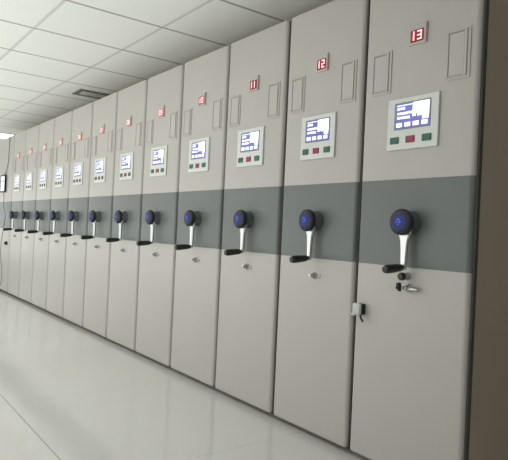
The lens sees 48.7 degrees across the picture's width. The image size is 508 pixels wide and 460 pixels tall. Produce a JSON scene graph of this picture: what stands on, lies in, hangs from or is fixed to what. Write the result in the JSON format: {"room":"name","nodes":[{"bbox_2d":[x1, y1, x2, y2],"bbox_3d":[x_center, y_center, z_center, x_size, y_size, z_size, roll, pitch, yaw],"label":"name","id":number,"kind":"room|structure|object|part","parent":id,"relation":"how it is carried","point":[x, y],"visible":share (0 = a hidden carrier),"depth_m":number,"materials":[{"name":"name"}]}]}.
{"room":"archive storage room","nodes":[
{"label":"archive storage room","id":0,"kind":"room"},
{"bbox_2d":[0,0,333,140],"bbox_3d":[-2.072,-1.665,5.715,6.600,0.100,15.200,3,0,-37],"label":"ceiling","id":1,"kind":"structure","parent":0,"point":[51,50],"depth_m":4.65,"materials":[{"name":"tile"}]},
{"bbox_2d":[0,132,15,138],"bbox_3d":[-4.659,-1.721,10.184,0.745,0.013,0.745,3,0,-37],"label":"recessed light","id":2,"kind":"object","parent":1,"relation":"in","point":[2,135],"visible":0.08,"depth_m":10.15,"materials":[{"name":"white"}]},
{"bbox_2d":[0,133,12,138],"bbox_3d":[-4.659,-1.723,10.184,0.689,0.009,0.689,3,0,-37],"label":"diffuser","id":3,"kind":"object","parent":2,"relation":"attached to","point":[2,135],"depth_m":10.16,"materials":[{"name":"white plastic"}]},
{"bbox_2d":[72,89,110,98],"bbox_3d":[-1.725,-1.591,6.755,0.850,0.015,0.290,3,0,-37],"label":"ceiling vent","id":4,"kind":"object","parent":1,"relation":"in","point":[81,92],"visible":0.51,"depth_m":6.58,"materials":[{"name":"grey metal"}]},
{"bbox_2d":[0,289,369,459],"bbox_3d":[-2.199,1.071,5.710,6.600,0.100,15.200,3,0,-37],"label":"floor","id":5,"kind":"structure","parent":0,"point":[69,391],"depth_m":3.40,"materials":[{"name":"tile"}]},
{"bbox_2d":[0,135,14,291],"bbox_3d":[-3.014,-0.201,9.499,2.442,2.380,1.096,3,0,-37],"label":"shelving unit","id":6,"kind":"object","parent":5,"relation":"on","point":[5,152],"visible":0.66,"depth_m":8.56,"materials":[{"name":"brown metal"}]},
{"bbox_2d":[0,174,5,192],"bbox_3d":[-3.896,-0.720,8.716,0.030,0.272,0.285,3,0,-37],"label":"tablet","id":7,"kind":"object","parent":6,"relation":"attached to","point":[3,177],"visible":1,"depth_m":8.68,"materials":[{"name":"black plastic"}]},
{"bbox_2d":[0,192,5,284],"bbox_3d":[-3.830,0.180,8.512,0.034,1.536,0.367,3,0,-31],"label":"cable","id":8,"kind":"object","parent":7,"relation":"attached to","point":[3,192],"visible":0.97,"depth_m":8.48,"materials":[{"name":"grey plastic"}]},
{"bbox_3d":[-3.970,0.441,8.801,0.042,0.946,1.078,3,0,-37],"label":"panel","id":9,"kind":"part","parent":6,"relation":"part of","materials":[{"name":"grey metal"}]},
{"bbox_3d":[-3.906,-0.937,8.804,0.042,0.995,1.078,3,0,-37],"label":"panel","id":10,"kind":"part","parent":6,"relation":"part of","materials":[{"name":"grey metal"}]},
{"bbox_2d":[3,130,26,296],"bbox_3d":[-2.547,-0.181,8.769,2.573,2.380,0.625,3,0,-37],"label":"shelving unit","id":11,"kind":"object","parent":5,"relation":"on","point":[20,138],"visible":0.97,"depth_m":8.05,"materials":[{"name":"brown metal"}]},
{"bbox_3d":[-3.451,0.464,8.111,0.042,0.946,0.607,3,0,-37],"label":"panel","id":12,"kind":"part","parent":11,"relation":"part of","materials":[{"name":"grey metal"}]},
{"bbox_3d":[-3.422,-0.677,8.102,0.012,0.243,0.275,3,0,-37],"label":"control panel","id":13,"kind":"part","parent":11,"relation":"part of","materials":[{"name":"white plastic"}]},
{"bbox_3d":[-3.387,-0.914,8.113,0.042,0.995,0.607,3,0,-37],"label":"panel","id":14,"kind":"part","parent":11,"relation":"part of","materials":[{"name":"beige metal"}]},
{"bbox_2d":[14,125,39,302],"bbox_3d":[-2.169,-0.164,8.267,2.573,2.380,0.625,3,0,-37],"label":"shelving unit","id":15,"kind":"object","parent":5,"relation":"on","point":[32,134],"visible":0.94,"depth_m":7.55,"materials":[{"name":"brown metal"}]},
{"bbox_3d":[-3.073,0.480,7.608,0.042,0.946,0.607,3,0,-37],"label":"panel","id":16,"kind":"part","parent":15,"relation":"part of","materials":[{"name":"grey metal"}]},
{"bbox_3d":[-3.045,-0.660,7.599,0.012,0.243,0.275,3,0,-37],"label":"control panel","id":17,"kind":"part","parent":15,"relation":"part of","materials":[{"name":"white plastic"}]},
{"bbox_3d":[-3.009,-0.898,7.611,0.042,0.995,0.607,3,0,-37],"label":"panel","id":18,"kind":"part","parent":15,"relation":"part of","materials":[{"name":"beige metal"}]},
{"bbox_2d":[27,118,54,309],"bbox_3d":[-1.792,-0.148,7.764,2.573,2.380,0.625,3,0,-37],"label":"shelving unit","id":19,"kind":"object","parent":5,"relation":"on","point":[47,129],"visible":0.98,"depth_m":7.04,"materials":[{"name":"brown metal"}]},
{"bbox_3d":[-2.695,0.497,7.106,0.042,0.946,0.607,3,0,-37],"label":"panel","id":20,"kind":"part","parent":19,"relation":"part of","materials":[{"name":"grey metal"}]},
{"bbox_3d":[-2.667,-0.644,7.097,0.012,0.243,0.275,3,0,-37],"label":"control panel","id":21,"kind":"part","parent":19,"relation":"part of","materials":[{"name":"white plastic"}]},
{"bbox_3d":[-2.632,-0.881,7.109,0.042,0.995,0.607,3,0,-37],"label":"panel","id":22,"kind":"part","parent":19,"relation":"part of","materials":[{"name":"beige metal"}]},
{"bbox_2d":[42,111,72,316],"bbox_3d":[-1.414,-0.131,7.262,2.573,2.380,0.625,3,0,-37],"label":"shelving unit","id":23,"kind":"object","parent":5,"relation":"on","point":[62,134],"visible":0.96,"depth_m":6.54,"materials":[{"name":"brown metal"}]},
{"bbox_3d":[-2.337,-0.044,6.561,0.018,0.186,0.072,3,0,-37],"label":"crank arm","id":24,"kind":"part","parent":23,"relation":"part of","materials":[{"name":"silver metal"}]},
{"bbox_3d":[-2.318,0.513,6.604,0.042,0.946,0.607,3,0,-37],"label":"panel","id":25,"kind":"part","parent":23,"relation":"part of","materials":[{"name":"grey metal"}]},
{"bbox_3d":[-2.289,-0.627,6.595,0.012,0.243,0.275,3,0,-37],"label":"control panel","id":26,"kind":"part","parent":23,"relation":"part of","materials":[{"name":"white plastic"}]},
{"bbox_3d":[-2.254,-0.865,6.606,0.042,0.995,0.607,3,0,-37],"label":"panel","id":27,"kind":"part","parent":23,"relation":"part of","materials":[{"name":"beige metal"}]},
{"bbox_2d":[60,102,93,325],"bbox_3d":[-1.036,-0.115,6.760,2.573,2.380,0.625,3,0,-37],"label":"shelving unit","id":28,"kind":"object","parent":5,"relation":"on","point":[82,120],"visible":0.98,"depth_m":6.04,"materials":[{"name":"brown metal"}]},
{"bbox_3d":[-1.959,-0.028,6.059,0.018,0.186,0.072,3,0,-37],"label":"crank arm","id":29,"kind":"part","parent":28,"relation":"part of","materials":[{"name":"silver metal"}]},
{"bbox_3d":[-1.940,0.530,6.101,0.042,0.946,0.607,3,0,-37],"label":"panel","id":30,"kind":"part","parent":28,"relation":"part of","materials":[{"name":"grey metal"}]},
{"bbox_3d":[-1.912,-0.611,6.093,0.012,0.243,0.275,3,0,-37],"label":"control panel","id":31,"kind":"part","parent":28,"relation":"part of","materials":[{"name":"white plastic"}]},
{"bbox_3d":[-1.876,-0.848,6.104,0.042,0.995,0.607,3,0,-37],"label":"panel","id":32,"kind":"part","parent":28,"relation":"part of","materials":[{"name":"beige metal"}]},
{"bbox_2d":[81,92,117,336],"bbox_3d":[-0.659,-0.098,6.258,2.573,2.380,0.625,3,0,-37],"label":"shelving unit","id":33,"kind":"object","parent":5,"relation":"on","point":[104,127],"visible":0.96,"depth_m":5.54,"materials":[{"name":"brown metal"}]},
{"bbox_3d":[-1.582,-0.011,5.557,0.018,0.186,0.072,3,0,-37],"label":"crank arm","id":34,"kind":"part","parent":33,"relation":"part of","materials":[{"name":"silver metal"}]},
{"bbox_3d":[-1.562,0.546,5.599,0.042,0.946,0.607,3,0,-37],"label":"panel","id":35,"kind":"part","parent":33,"relation":"part of","materials":[{"name":"grey metal"}]},
{"bbox_3d":[-1.534,-0.594,5.590,0.012,0.243,0.275,3,0,-37],"label":"control panel","id":36,"kind":"part","parent":33,"relation":"part of","materials":[{"name":"white plastic"}]},
{"bbox_3d":[-1.499,-0.832,5.602,0.042,0.995,0.607,3,0,-37],"label":"panel","id":37,"kind":"part","parent":33,"relation":"part of","materials":[{"name":"beige metal"}]},
{"bbox_2d":[106,80,147,350],"bbox_3d":[-0.281,-0.082,5.755,2.573,2.380,0.625,3,0,-37],"label":"shelving unit","id":38,"kind":"object","parent":5,"relation":"on","point":[132,100],"visible":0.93,"depth_m":5.03,"materials":[{"name":"brown metal"}]},
{"bbox_3d":[-1.204,0.005,5.055,0.018,0.186,0.072,3,0,-37],"label":"crank arm","id":39,"kind":"part","parent":38,"relation":"part of","materials":[{"name":"silver metal"}]},
{"bbox_3d":[-1.185,0.563,5.097,0.042,0.946,0.607,3,0,-37],"label":"panel","id":40,"kind":"part","parent":38,"relation":"part of","materials":[{"name":"grey metal"}]},
{"bbox_3d":[-1.156,-0.578,5.088,0.012,0.243,0.275,3,0,-37],"label":"control panel","id":41,"kind":"part","parent":38,"relation":"part of","materials":[{"name":"white plastic"}]},
{"bbox_3d":[-1.121,-0.815,5.099,0.042,0.995,0.607,3,0,-37],"label":"panel","id":42,"kind":"part","parent":38,"relation":"part of","materials":[{"name":"beige metal"}]},
{"bbox_2d":[135,64,184,366],"bbox_3d":[0.097,-0.065,5.253,2.573,2.380,0.625,3,0,-37],"label":"shelving unit","id":43,"kind":"object","parent":5,"relation":"on","point":[157,244],"visible":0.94,"depth_m":4.53,"materials":[{"name":"brown metal"}]},
{"bbox_3d":[-0.826,0.022,4.552,0.018,0.186,0.072,3,0,-37],"label":"crank arm","id":44,"kind":"part","parent":43,"relation":"part of","materials":[{"name":"silver metal"}]},
{"bbox_3d":[-0.807,0.579,4.595,0.042,0.946,0.607,3,0,-37],"label":"panel","id":45,"kind":"part","parent":43,"relation":"part of","materials":[{"name":"grey metal"}]},
{"bbox_3d":[-0.779,-0.561,4.586,0.012,0.243,0.275,3,0,-37],"label":"control panel","id":46,"kind":"part","parent":43,"relation":"part of","materials":[{"name":"white plastic"}]},
{"bbox_3d":[-0.744,-0.798,4.597,0.042,0.995,0.607,3,0,-37],"label":"panel","id":47,"kind":"part","parent":43,"relation":"part of","materials":[{"name":"beige metal"}]},
{"bbox_2d":[171,45,230,386],"bbox_3d":[0.474,-0.049,4.751,2.573,2.380,0.625,3,0,-37],"label":"shelving unit","id":48,"kind":"object","parent":5,"relation":"on","point":[198,247],"visible":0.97,"depth_m":4.03,"materials":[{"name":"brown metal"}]},
{"bbox_3d":[-0.449,0.038,4.050,0.018,0.186,0.072,3,0,-37],"label":"crank arm","id":49,"kind":"part","parent":48,"relation":"part of","materials":[{"name":"silver metal"}]},
{"bbox_3d":[-0.430,0.596,4.093,0.042,0.946,0.607,3,0,-37],"label":"panel","id":50,"kind":"part","parent":48,"relation":"part of","materials":[{"name":"grey metal"}]},
{"bbox_3d":[-0.401,-0.544,4.084,0.012,0.243,0.275,3,0,-37],"label":"control panel","id":51,"kind":"part","parent":48,"relation":"part of","materials":[{"name":"white plastic"}]},
{"bbox_3d":[-0.366,-0.782,4.095,0.042,0.995,0.607,3,0,-37],"label":"panel","id":52,"kind":"part","parent":48,"relation":"part of","materials":[{"name":"beige metal"}]},
{"bbox_2d":[215,20,291,413],"bbox_3d":[0.852,-0.032,4.249,2.573,2.380,0.625,3,0,-37],"label":"shelving unit","id":53,"kind":"object","parent":5,"relation":"on","point":[260,61],"visible":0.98,"depth_m":3.52,"materials":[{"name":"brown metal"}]},
{"bbox_3d":[-0.071,0.055,3.548,0.018,0.186,0.072,3,0,-37],"label":"crank arm","id":54,"kind":"part","parent":53,"relation":"part of","materials":[{"name":"silver metal"}]},
{"bbox_3d":[-0.052,0.612,3.590,0.042,0.946,0.607,3,0,-37],"label":"panel","id":55,"kind":"part","parent":53,"relation":"part of","materials":[{"name":"grey metal"}]},
{"bbox_3d":[-0.024,-0.528,3.581,0.012,0.243,0.275,3,0,-37],"label":"control panel","id":56,"kind":"part","parent":53,"relation":"part of","materials":[{"name":"white plastic"}]},
{"bbox_3d":[0.012,-0.765,3.593,0.042,0.995,0.607,3,0,-37],"label":"panel","id":57,"kind":"part","parent":53,"relation":"part of","materials":[{"name":"beige metal"}]},
{"bbox_2d":[274,0,369,448],"bbox_3d":[1.227,-0.016,3.750,2.573,2.380,0.608,3,0,-37],"label":"shelving unit","id":58,"kind":"object","parent":5,"relation":"on","point":[330,41],"visible":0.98,"depth_m":3.03,"materials":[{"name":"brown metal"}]},
{"bbox_3d":[0.304,0.071,3.049,0.018,0.186,0.070,3,0,-37],"label":"crank arm","id":59,"kind":"part","parent":58,"relation":"part of","materials":[{"name":"silver metal"}]},
{"bbox_3d":[0.323,0.629,3.092,0.042,0.946,0.590,3,0,-37],"label":"panel","id":60,"kind":"part","parent":58,"relation":"part of","materials":[{"name":"grey metal"}]},
{"bbox_3d":[0.351,-0.511,3.083,0.012,0.243,0.268,3,0,-37],"label":"control panel","id":61,"kind":"part","parent":58,"relation":"part of","materials":[{"name":"white plastic"}]},
{"bbox_3d":[0.387,-0.749,3.094,0.042,0.995,0.590,3,0,-37],"label":"panel","id":62,"kind":"part","parent":58,"relation":"part of","materials":[{"name":"beige metal"}]},
{"bbox_2d":[350,0,507,459],"bbox_3d":[1.605,0.001,3.247,2.573,2.380,0.643,3,0,-37],"label":"shelving unit","id":63,"kind":"object","parent":5,"relation":"on","point":[430,373],"visible":1,"depth_m":2.49,"materials":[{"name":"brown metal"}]},
{"bbox_3d":[0.682,0.088,2.546,0.018,0.186,0.074,3,0,-37],"label":"crank arm","id":64,"kind":"part","parent":63,"relation":"part of","materials":[{"name":"silver metal"}]},
{"bbox_3d":[0.701,0.645,2.589,0.042,0.946,0.625,3,0,-37],"label":"panel","id":65,"kind":"part","parent":63,"relation":"part of","materials":[{"name":"grey metal"}]},
{"bbox_3d":[0.716,0.268,2.532,0.025,0.024,0.066,3,0,-37],"label":"lock lever","id":66,"kind":"part","parent":63,"relation":"part of","materials":[{"name":"silver metal"}]},
{"bbox_3d":[0.730,-0.495,2.580,0.012,0.243,0.283,3,0,-37],"label":"control panel","id":67,"kind":"part","parent":63,"relation":"part of","materials":[{"name":"white plastic"}]},
{"bbox_3d":[0.765,-0.732,2.591,0.042,0.995,0.625,3,0,-37],"label":"panel","id":68,"kind":"part","parent":63,"relation":"part of","materials":[{"name":"beige metal"}]}
]}

